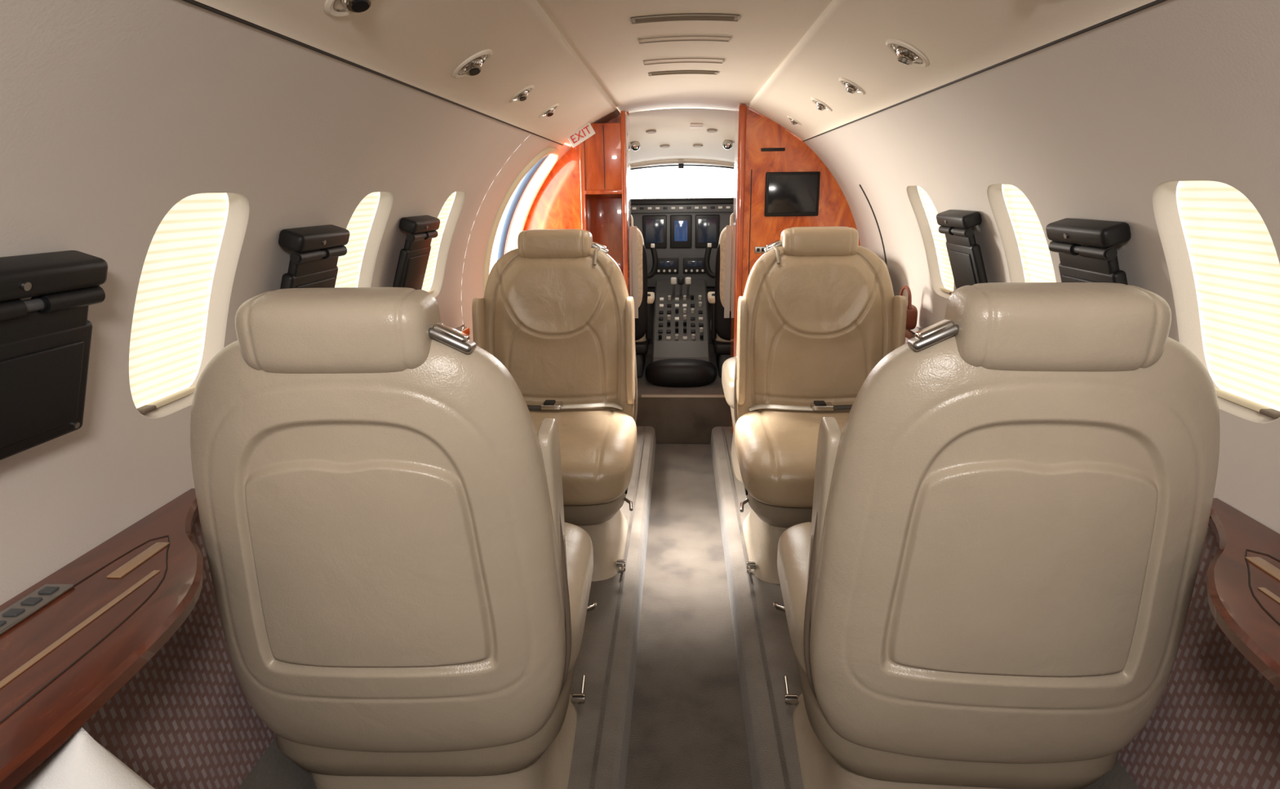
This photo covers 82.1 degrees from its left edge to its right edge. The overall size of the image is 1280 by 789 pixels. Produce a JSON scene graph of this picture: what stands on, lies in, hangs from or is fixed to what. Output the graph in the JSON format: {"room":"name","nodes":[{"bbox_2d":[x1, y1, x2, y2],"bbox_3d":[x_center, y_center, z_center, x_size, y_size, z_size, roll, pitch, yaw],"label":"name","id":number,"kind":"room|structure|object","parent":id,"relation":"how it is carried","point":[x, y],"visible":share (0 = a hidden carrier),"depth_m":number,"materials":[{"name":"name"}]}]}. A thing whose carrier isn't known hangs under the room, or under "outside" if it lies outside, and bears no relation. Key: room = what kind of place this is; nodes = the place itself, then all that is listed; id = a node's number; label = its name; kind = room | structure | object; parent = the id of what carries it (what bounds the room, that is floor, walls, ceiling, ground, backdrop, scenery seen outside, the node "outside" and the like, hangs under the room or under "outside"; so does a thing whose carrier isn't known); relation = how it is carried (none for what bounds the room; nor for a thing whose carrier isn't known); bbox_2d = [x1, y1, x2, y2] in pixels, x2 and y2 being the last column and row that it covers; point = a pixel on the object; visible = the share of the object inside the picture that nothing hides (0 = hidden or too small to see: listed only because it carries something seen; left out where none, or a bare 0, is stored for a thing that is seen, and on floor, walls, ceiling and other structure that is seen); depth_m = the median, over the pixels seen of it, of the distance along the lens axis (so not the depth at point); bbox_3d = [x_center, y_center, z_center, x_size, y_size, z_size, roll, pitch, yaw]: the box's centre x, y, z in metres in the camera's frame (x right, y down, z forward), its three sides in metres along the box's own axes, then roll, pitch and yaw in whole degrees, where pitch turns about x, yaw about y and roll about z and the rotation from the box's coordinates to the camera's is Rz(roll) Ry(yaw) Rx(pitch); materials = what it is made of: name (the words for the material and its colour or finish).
{"room":"aircraft cabin","nodes":[
{"label":"aircraft cabin","id":0,"kind":"room"},
{"bbox_2d":[26,324,464,788],"bbox_3d":[-0.724,0.636,1.130,0.149,0.806,3.960,0,16,3],"label":"wall","id":1,"kind":"structure","parent":0,"point":[185,720],"depth_m":1.24,"materials":[{"name":"fabric"}]},
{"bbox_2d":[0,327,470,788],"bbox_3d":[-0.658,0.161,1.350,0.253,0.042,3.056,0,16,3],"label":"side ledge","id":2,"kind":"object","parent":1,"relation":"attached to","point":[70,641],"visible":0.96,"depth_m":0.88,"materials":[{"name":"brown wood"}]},
{"bbox_2d":[0,584,74,635],"bbox_3d":[-0.767,0.270,0.901,0.040,0.005,0.140,0,16,3],"label":"switch plate","id":3,"kind":"object","parent":2,"relation":"attached to","point":[32,606],"depth_m":0.92,"materials":[{"name":"grey plastic"}]},
{"bbox_2d":[237,737,315,788],"bbox_3d":[-0.678,0.880,1.196,0.076,0.300,3.960,0,16,3],"label":"floor","id":4,"kind":"structure","parent":1,"relation":"attached to","point":[274,770],"depth_m":1.41,"materials":[{"name":"carpet"}]},
{"bbox_2d":[0,0,571,605],"bbox_3d":[-0.657,0.003,1.470,0.389,1.213,4.960,0,16,3],"label":"wall","id":5,"kind":"structure","parent":0,"point":[114,113],"depth_m":1.06,"materials":[{"name":"beige plastic"}]},
{"bbox_2d":[0,250,107,460],"bbox_3d":[-0.721,-0.041,0.853,0.102,0.234,0.215,0,16,3],"label":"monitor","id":6,"kind":"object","parent":5,"relation":"attached to","point":[46,338],"visible":1,"depth_m":0.87,"materials":[{"name":"black plastic"}]},
{"bbox_2d":[128,192,228,408],"bbox_3d":[-0.758,-0.158,1.207,0.136,0.380,0.253,0,16,3],"label":"window","id":7,"kind":"structure","parent":5,"relation":"in","point":[170,319],"depth_m":1.23,"materials":[{"name":"beige"}]},
{"bbox_2d":[137,404,156,414],"bbox_3d":[-0.800,0.024,1.188,0.020,0.008,0.030,0,16,3],"label":"tab","id":8,"kind":"object","parent":7,"relation":"attached to","point":[144,410],"visible":0.77,"depth_m":1.18,"materials":[{"name":"brown plastic"}]},
{"bbox_2d":[278,224,350,288],"bbox_3d":[-0.684,-0.230,1.532,0.102,0.234,0.215,0,16,3],"label":"monitor","id":9,"kind":"object","parent":5,"relation":"attached to","point":[313,264],"visible":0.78,"depth_m":1.48,"materials":[{"name":"black plastic"}]},
{"bbox_2d":[334,191,380,288],"bbox_3d":[-0.724,-0.335,1.842,0.136,0.380,0.253,0,16,3],"label":"window","id":10,"kind":"structure","parent":5,"relation":"in","point":[359,225],"depth_m":1.88,"materials":[{"name":"beige plastic"}]},
{"bbox_2d":[182,0,563,145],"bbox_3d":[-0.480,-0.535,1.166,0.006,0.006,4.680,0,16,3],"label":"trim","id":11,"kind":"structure","parent":5,"relation":"attached to","point":[191,2],"depth_m":1.11,"materials":[{"name":"grey"}]},
{"bbox_2d":[392,215,439,289],"bbox_3d":[-0.652,-0.398,2.138,0.102,0.234,0.215,0,16,3],"label":"monitor","id":12,"kind":"object","parent":5,"relation":"attached to","point":[413,259],"visible":0.84,"depth_m":2.08,"materials":[{"name":"black plastic"}]},
{"bbox_2d":[421,191,456,291],"bbox_3d":[-0.690,-0.513,2.482,0.136,0.380,0.253,0,16,3],"label":"window","id":13,"kind":"structure","parent":5,"relation":"in","point":[444,213],"depth_m":2.56,"materials":[{"name":"beige"}]},
{"bbox_2d":[483,146,559,292],"bbox_3d":[-0.547,-0.707,3.470,0.348,0.881,0.636,0,16,3],"label":"door frame","id":14,"kind":"structure","parent":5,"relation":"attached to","point":[555,153],"depth_m":3.50,"materials":[{"name":"beige plastic"}]},
{"bbox_2d":[194,0,616,145],"bbox_3d":[-0.356,-0.614,1.137,0.257,0.166,4.680,0,16,3],"label":"ceiling panel","id":15,"kind":"object","parent":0,"point":[420,44],"depth_m":1.47,"materials":[{"name":"beige plastic"}]},
{"bbox_2d":[324,0,374,17],"bbox_3d":[-0.396,-0.560,1.024,0.090,0.056,0.092,-1,16,-1],"label":"light","id":16,"kind":"object","parent":15,"relation":"attached to","point":[353,6],"visible":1,"depth_m":1.02,"materials":[{"name":"silver metal"}]},
{"bbox_2d":[452,48,492,78],"bbox_3d":[-0.365,-0.719,1.597,0.090,0.056,0.092,-1,16,-1],"label":"light","id":17,"kind":"object","parent":15,"relation":"attached to","point":[471,66],"visible":0.9,"depth_m":1.58,"materials":[{"name":"silver metal"}]},
{"bbox_2d":[509,84,533,102],"bbox_3d":[-0.338,-0.859,2.097,0.074,0.045,0.075,-1,16,-1],"label":"light","id":18,"kind":"object","parent":15,"relation":"attached to","point":[521,95],"visible":0.77,"depth_m":2.08,"materials":[{"name":"silver metal"}]},
{"bbox_2d":[538,103,559,117],"bbox_3d":[-0.315,-0.982,2.539,0.074,0.045,0.075,-1,16,-1],"label":"light","id":19,"kind":"object","parent":15,"relation":"attached to","point":[549,112],"visible":0.73,"depth_m":2.53,"materials":[{"name":"silver metal"}]},
{"bbox_2d":[567,122,595,147],"bbox_3d":[-0.266,-1.174,3.324,0.129,0.105,0.014,0,16,3],"label":"exit sign","id":20,"kind":"object","parent":15,"relation":"attached to","point":[587,131],"visible":1,"depth_m":3.32,"materials":[{"name":"white plastic"}]},
{"bbox_2d":[564,108,620,146],"bbox_3d":[-0.233,-1.286,3.558,0.270,0.155,0.390,0,16,3],"label":"ceiling","id":21,"kind":"structure","parent":0,"point":[615,113],"depth_m":3.52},
{"bbox_2d":[567,426,656,788],"bbox_3d":[-0.399,0.851,1.661,0.728,0.100,4.900,0,16,3],"label":"rail","id":22,"kind":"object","parent":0,"point":[592,661],"depth_m":1.99,"materials":[{"name":"plastic"}]},
{"bbox_2d":[190,287,596,788],"bbox_3d":[-0.412,0.293,1.463,0.602,1.081,0.735,0,16,1],"label":"passenger seat","id":23,"kind":"object","parent":22,"relation":"on","point":[402,584],"visible":1,"depth_m":1.10,"materials":[{"name":"beige leather"}]},
{"bbox_2d":[564,522,593,674],"bbox_3d":[-0.409,0.423,1.584,0.596,0.177,0.570,0,16,1],"label":"seat cushion","id":24,"kind":"object","parent":23,"relation":"on","point":[579,545],"depth_m":1.53,"materials":[{"name":"beige leather"}]},
{"bbox_2d":[471,229,637,582],"bbox_3d":[-0.313,0.009,2.485,0.602,1.081,0.735,0,16,3],"label":"passenger seat","id":25,"kind":"object","parent":22,"relation":"on","point":[556,309],"visible":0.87,"depth_m":2.60,"materials":[{"name":"beige leather"}]},
{"bbox_2d":[528,408,636,505],"bbox_3d":[-0.315,0.182,2.448,0.596,0.177,0.570,0,16,3],"label":"seat cushion","id":26,"kind":"object","parent":25,"relation":"on","point":[597,446],"depth_m":2.26,"materials":[{"name":"beige leather"}]},
{"bbox_2d":[588,426,645,788],"bbox_3d":[-0.099,0.815,1.583,0.012,0.005,4.800,0,16,3],"label":"strip","id":27,"kind":"object","parent":22,"relation":"on","point":[597,752],"visible":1,"depth_m":2.00,"materials":[{"name":"metal"}]},
{"bbox_2d":[647,287,715,344],"bbox_3d":[0.281,-0.788,5.067,1.600,1.020,0.001,0,16,3],"label":"wall","id":28,"kind":"structure","parent":0,"point":[649,289],"depth_m":5.13,"materials":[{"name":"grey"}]},
{"bbox_2d":[631,197,733,287],"bbox_3d":[0.271,-1.007,4.866,1.250,0.570,0.249,0,16,3],"label":"panel","id":29,"kind":"object","parent":28,"relation":"attached to","point":[681,229],"visible":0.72,"depth_m":4.76,"materials":[{"name":"black plastic"}]},
{"bbox_2d":[647,244,657,279],"bbox_3d":[-0.043,-0.855,4.626,0.324,0.211,0.407,0,16,3],"label":"yoke","id":30,"kind":"object","parent":29,"relation":"attached to","point":[653,249],"visible":0.41,"depth_m":4.44,"materials":[{"name":"black plastic"}]},
{"bbox_2d":[703,243,715,278],"bbox_3d":[0.556,-0.853,4.595,0.324,0.211,0.407,0,16,3],"label":"yoke","id":31,"kind":"object","parent":29,"relation":"attached to","point":[708,247],"visible":0.38,"depth_m":4.42,"materials":[{"name":"black plastic"}]},
{"bbox_2d":[629,108,735,164],"bbox_3d":[0.239,-1.407,4.236,1.500,0.341,1.170,0,16,3],"label":"ceiling","id":32,"kind":"structure","parent":0,"point":[672,126],"depth_m":4.19,"materials":[{"name":"beige plastic"}]},
{"bbox_2d":[630,123,733,151],"bbox_3d":[0.237,-1.479,4.249,0.532,0.120,0.502,14,21,43],"label":"fittings","id":33,"kind":"object","parent":32,"relation":"attached to","point":[726,144],"visible":1,"depth_m":4.28,"materials":[{"name":"silver metal"}]},
{"bbox_2d":[630,141,640,151],"bbox_3d":[-0.027,-1.465,4.323,0.060,0.059,0.060,0,16,3],"label":"light","id":34,"kind":"object","parent":33,"relation":"attached to","point":[635,145],"depth_m":4.30,"materials":[{"name":"silver metal"}]},
{"bbox_2d":[645,129,656,133],"bbox_3d":[0.062,-1.472,4.108,0.060,0.012,0.060,0,8,3],"label":"vent","id":35,"kind":"object","parent":33,"relation":"attached to","point":[650,131],"depth_m":4.09,"materials":[{"name":"beige plastic"}]},
{"bbox_2d":[659,144,669,148],"bbox_3d":[0.150,-1.507,4.458,0.060,0.012,0.060,0,8,3],"label":"vent","id":36,"kind":"object","parent":33,"relation":"attached to","point":[664,146],"depth_m":4.44,"materials":[{"name":"beige plastic"}]},
{"bbox_2d":[693,143,702,147],"bbox_3d":[0.350,-1.507,4.447,0.060,0.012,0.060,0,8,3],"label":"vent","id":37,"kind":"object","parent":33,"relation":"attached to","point":[696,145],"depth_m":4.43,"materials":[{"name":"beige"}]},
{"bbox_2d":[706,128,717,133],"bbox_3d":[0.401,-1.471,4.091,0.060,0.012,0.060,0,8,3],"label":"vent","id":38,"kind":"object","parent":33,"relation":"attached to","point":[711,131],"depth_m":4.08,"materials":[{"name":"beige plastic"}]},
{"bbox_2d":[722,139,733,149],"bbox_3d":[0.512,-1.464,4.295,0.060,0.059,0.060,0,16,3],"label":"light","id":39,"kind":"object","parent":33,"relation":"attached to","point":[727,144],"depth_m":4.27,"materials":[{"name":"silver metal"}]},
{"bbox_2d":[630,159,734,170],"bbox_3d":[0.269,-1.423,4.804,1.412,0.242,0.124,0,16,3],"label":"windshield frame","id":40,"kind":"object","parent":32,"relation":"attached to","point":[682,162],"visible":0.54,"depth_m":4.79,"materials":[{"name":"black plastic"}]},
{"bbox_2d":[635,344,730,444],"bbox_3d":[0.266,-0.114,4.808,1.600,0.260,1.900,0,16,3],"label":"floor","id":41,"kind":"structure","parent":0,"point":[674,420],"depth_m":3.90,"materials":[{"name":"carpet"}]},
{"bbox_2d":[523,111,631,297],"bbox_3d":[-0.356,-0.551,3.737,0.617,1.690,0.350,0,16,3],"label":"tall cabinet","id":42,"kind":"object","parent":41,"relation":"on","point":[588,188],"visible":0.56,"depth_m":3.70,"materials":[{"name":"brown wood"}]},
{"bbox_2d":[631,214,654,377],"bbox_3d":[-0.133,-0.580,4.261,0.436,0.940,0.584,0,16,3],"label":"seat","id":43,"kind":"object","parent":41,"relation":"on","point":[642,299],"visible":0.34,"depth_m":4.04,"materials":[{"name":"beige leather"}]},
{"bbox_2d":[644,277,716,387],"bbox_3d":[0.246,-0.412,4.430,0.400,0.538,0.990,0,16,3],"label":"pedestal","id":44,"kind":"object","parent":41,"relation":"on","point":[681,357],"visible":1,"depth_m":4.27,"materials":[{"name":"grey plastic"}]},
{"bbox_2d":[640,394,724,397],"bbox_3d":[0.236,0.009,3.872,0.460,0.010,0.030,0,16,3],"label":"trim","id":45,"kind":"structure","parent":41,"relation":"on","point":[642,395],"depth_m":3.86,"materials":[{"name":"beige"}]},
{"bbox_2d":[707,213,733,377],"bbox_3d":[0.606,-0.578,4.222,0.436,0.940,0.584,0,16,3],"label":"seat","id":46,"kind":"object","parent":41,"relation":"on","point":[720,300],"visible":0.3,"depth_m":4.02,"materials":[{"name":"beige leather"}]},
{"bbox_2d":[729,103,860,434],"bbox_3d":[0.773,-0.543,3.660,0.616,1.690,0.287,0,16,3],"label":"partition","id":47,"kind":"object","parent":41,"relation":"on","point":[780,184],"visible":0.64,"depth_m":3.43,"materials":[{"name":"brown wood"}]},
{"bbox_2d":[764,171,820,216],"bbox_3d":[0.711,-0.937,3.435,0.250,0.200,0.020,0,16,3],"label":"monitor","id":48,"kind":"object","parent":47,"relation":"on","point":[786,193],"depth_m":3.42,"materials":[{"name":"black glass"}]},
{"bbox_2d":[536,0,831,112],"bbox_3d":[0.081,-0.751,1.268,0.640,0.032,5.050,0,16,3],"label":"ceiling","id":49,"kind":"structure","parent":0,"point":[602,33],"depth_m":2.05,"materials":[{"name":"beige plastic"}]},
{"bbox_2d":[648,71,718,75],"bbox_3d":[0.150,-1.124,2.569,0.243,0.008,0.054,0,16,3],"label":"ceiling vent","id":50,"kind":"object","parent":49,"relation":"attached to","point":[668,73],"depth_m":2.56,"materials":[{"name":"beige plastic"}]},
{"bbox_2d":[643,57,724,65],"bbox_3d":[0.137,-1.057,2.328,0.253,0.008,0.074,0,16,3],"label":"ceiling vent","id":51,"kind":"object","parent":49,"relation":"attached to","point":[669,58],"depth_m":2.34,"materials":[{"name":"beige plastic"}]},
{"bbox_2d":[637,35,730,44],"bbox_3d":[0.119,-0.963,1.991,0.248,0.008,0.059,0,16,3],"label":"ceiling vent","id":52,"kind":"object","parent":49,"relation":"attached to","point":[638,39],"depth_m":1.97,"materials":[{"name":"beige plastic"}]},
{"bbox_2d":[630,13,739,24],"bbox_3d":[0.106,-0.896,1.751,0.258,0.008,0.054,0,16,3],"label":"ceiling vent","id":53,"kind":"object","parent":49,"relation":"attached to","point":[688,16],"depth_m":1.75,"materials":[{"name":"beige plastic"}]},
{"bbox_2d":[624,444,752,788],"bbox_3d":[0.110,0.901,1.648,0.330,0.001,4.900,0,16,3],"label":"floor","id":54,"kind":"structure","parent":0,"point":[687,727],"depth_m":2.17,"materials":[{"name":"carpet"}]},
{"bbox_2d":[710,426,804,788],"bbox_3d":[0.604,0.854,1.609,0.702,0.100,4.900,0,16,3],"label":"rail","id":55,"kind":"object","parent":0,"point":[766,770],"depth_m":2.02,"materials":[{"name":"carpet"}]},
{"bbox_2d":[721,426,791,788],"bbox_3d":[0.311,0.816,1.562,0.012,0.005,4.800,0,16,3],"label":"strip","id":56,"kind":"object","parent":55,"relation":"on","point":[783,762],"visible":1,"depth_m":2.00,"materials":[{"name":"metal"}]},
{"bbox_2d":[721,258,888,482],"bbox_3d":[0.685,-0.135,3.221,0.635,0.940,0.540,0,16,3],"label":"seat","id":57,"kind":"object","parent":55,"relation":"on","point":[728,366],"visible":0.06,"depth_m":3.19,"materials":[{"name":"beige leather"}]},
{"bbox_2d":[721,356,735,408],"bbox_3d":[0.669,-0.053,3.244,0.600,0.170,0.540,0,16,3],"label":"cushion","id":58,"kind":"object","parent":57,"relation":"on","point":[728,366],"depth_m":3.13,"materials":[{"name":"beige leather"}]},
{"bbox_2d":[733,226,906,584],"bbox_3d":[0.621,0.011,2.435,0.602,1.081,0.735,0,16,3],"label":"passenger seat","id":59,"kind":"object","parent":55,"relation":"on","point":[817,312],"visible":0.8,"depth_m":2.55,"materials":[{"name":"beige leather"}]},
{"bbox_2d":[734,408,850,507],"bbox_3d":[0.619,0.184,2.398,0.596,0.177,0.570,0,16,3],"label":"seat cushion","id":60,"kind":"object","parent":59,"relation":"on","point":[776,449],"depth_m":2.23,"materials":[{"name":"beige leather"}]},
{"bbox_2d":[773,282,1219,788],"bbox_3d":[0.595,0.292,1.424,0.602,1.081,0.734,1,16,5],"label":"passenger seat","id":61,"kind":"object","parent":55,"relation":"on","point":[989,583],"visible":1,"depth_m":1.07,"materials":[{"name":"beige leather"}]},
{"bbox_2d":[777,522,811,675],"bbox_3d":[0.604,0.421,1.545,0.596,0.177,0.570,1,16,5],"label":"seat cushion","id":62,"kind":"object","parent":61,"relation":"on","point":[793,544],"depth_m":1.52,"materials":[{"name":"beige leather"}]},
{"bbox_2d":[748,0,1155,141],"bbox_3d":[0.500,-0.612,1.092,0.257,0.166,4.680,0,16,3],"label":"ceiling panel","id":63,"kind":"object","parent":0,"point":[958,39],"depth_m":1.51,"materials":[{"name":"beige plastic"}]},
{"bbox_2d":[786,115,801,125],"bbox_3d":[0.637,-1.130,3.030,0.063,0.038,0.063,12,20,38],"label":"recessed light","id":64,"kind":"object","parent":63,"relation":"in","point":[793,121],"visible":0.79,"depth_m":3.02,"materials":[{"name":"silver metal"}]},
{"bbox_2d":[810,97,832,111],"bbox_3d":[0.607,-0.969,2.452,0.075,0.045,0.075,12,20,38],"label":"light","id":65,"kind":"object","parent":63,"relation":"attached to","point":[820,105],"visible":0.76,"depth_m":2.44,"materials":[{"name":"silver metal"}]},
{"bbox_2d":[838,77,865,94],"bbox_3d":[0.584,-0.848,2.019,0.075,0.045,0.075,12,20,38],"label":"light","id":66,"kind":"object","parent":63,"relation":"attached to","point":[851,87],"visible":0.84,"depth_m":2.01,"materials":[{"name":"silver metal"}]},
{"bbox_2d":[885,38,928,66],"bbox_3d":[0.557,-0.712,1.529,0.092,0.056,0.092,12,20,38],"label":"light","id":67,"kind":"object","parent":63,"relation":"attached to","point":[906,54],"visible":0.88,"depth_m":1.51,"materials":[{"name":"silver metal"}]},
{"bbox_2d":[804,0,1279,533],"bbox_3d":[0.806,-0.227,1.328,0.344,0.719,4.960,0,16,3],"label":"wall","id":68,"kind":"structure","parent":0,"point":[1105,122],"depth_m":1.23,"materials":[{"name":"beige plastic"}]},
{"bbox_2d":[859,184,887,266],"bbox_3d":[0.976,-0.618,3.069,0.151,0.506,0.016,4,16,15],"label":"trim","id":69,"kind":"structure","parent":68,"relation":"attached to","point":[862,189],"depth_m":3.04,"materials":[{"name":"grey"}]},
{"bbox_2d":[916,186,954,293],"bbox_3d":[0.974,-0.509,2.394,0.136,0.380,0.253,0,16,3],"label":"window","id":70,"kind":"structure","parent":68,"relation":"in","point":[940,239],"depth_m":2.46,"materials":[{"name":"beige plastic"}]},
{"bbox_2d":[936,209,987,289],"bbox_3d":[0.899,-0.392,2.046,0.102,0.234,0.215,0,16,3],"label":"monitor","id":71,"kind":"object","parent":68,"relation":"attached to","point":[965,255],"visible":0.82,"depth_m":2.00,"materials":[{"name":"black plastic"}]},
{"bbox_2d":[802,0,1167,142],"bbox_3d":[0.626,-0.532,1.107,0.006,0.006,4.680,0,16,3],"label":"trim","id":72,"kind":"structure","parent":68,"relation":"attached to","point":[1157,2],"depth_m":1.18,"materials":[{"name":"grey"}]},
{"bbox_2d":[1001,184,1056,282],"bbox_3d":[0.939,-0.331,1.755,0.136,0.380,0.253,0,16,3],"label":"window","id":73,"kind":"structure","parent":68,"relation":"in","point":[1035,255],"depth_m":1.78,"materials":[{"name":"beige"}]},
{"bbox_2d":[1045,217,1131,284],"bbox_3d":[0.865,-0.215,1.411,0.102,0.234,0.215,0,16,3],"label":"monitor","id":74,"kind":"object","parent":68,"relation":"attached to","point":[1086,255],"visible":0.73,"depth_m":1.36,"materials":[{"name":"black plastic"}]},
{"bbox_2d":[1176,180,1279,412],"bbox_3d":[0.905,-0.154,1.120,0.136,0.380,0.253,0,16,3],"label":"window","id":75,"kind":"structure","parent":68,"relation":"in","point":[1235,264],"depth_m":1.14,"materials":[{"name":"beige plastic"}]},
{"bbox_2d":[1259,408,1279,418],"bbox_3d":[0.944,0.029,1.096,0.020,0.008,0.030,0,16,3],"label":"tab","id":76,"kind":"object","parent":75,"relation":"attached to","point":[1271,413],"visible":1,"depth_m":1.09,"materials":[{"name":"brown plastic"}]},
{"bbox_2d":[905,337,1279,788],"bbox_3d":[0.885,0.506,1.528,0.149,0.806,4.960,0,16,3],"label":"wall","id":77,"kind":"structure","parent":0,"point":[1215,724],"depth_m":1.18,"materials":[{"name":"fabric"}]},
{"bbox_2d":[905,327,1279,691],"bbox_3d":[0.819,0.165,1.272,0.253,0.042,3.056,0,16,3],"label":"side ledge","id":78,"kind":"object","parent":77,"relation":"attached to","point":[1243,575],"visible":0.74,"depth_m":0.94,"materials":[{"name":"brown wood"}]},
{"bbox_2d":[899,285,917,329],"bbox_3d":[0.953,-0.315,2.647,0.070,0.154,0.140,0,16,3],"label":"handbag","id":79,"kind":"object","parent":78,"relation":"on","point":[912,311],"visible":0.48,"depth_m":2.59,"materials":[{"name":"brown leather"}]},
{"bbox_2d":[1079,760,1139,788],"bbox_3d":[0.846,0.750,1.598,0.076,0.300,4.960,0,16,3],"label":"floor","id":80,"kind":"structure","parent":77,"relation":"attached to","point":[1117,778],"depth_m":1.33,"materials":[{"name":"carpet"}]},
{"bbox_3d":[-0.530,0.925,0.598,0.380,0.330,0.720,0,16,3],"label":"seat","id":81,"kind":"object","parent":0,"visible":0},
{"bbox_2d":[12,727,155,788],"bbox_3d":[-0.600,0.521,0.759,0.355,0.353,0.118,-9,18,-28],"label":"pillow","id":82,"kind":"object","parent":81,"relation":"on","point":[81,762],"visible":0.99,"depth_m":0.74,"materials":[{"name":"white fabric"}]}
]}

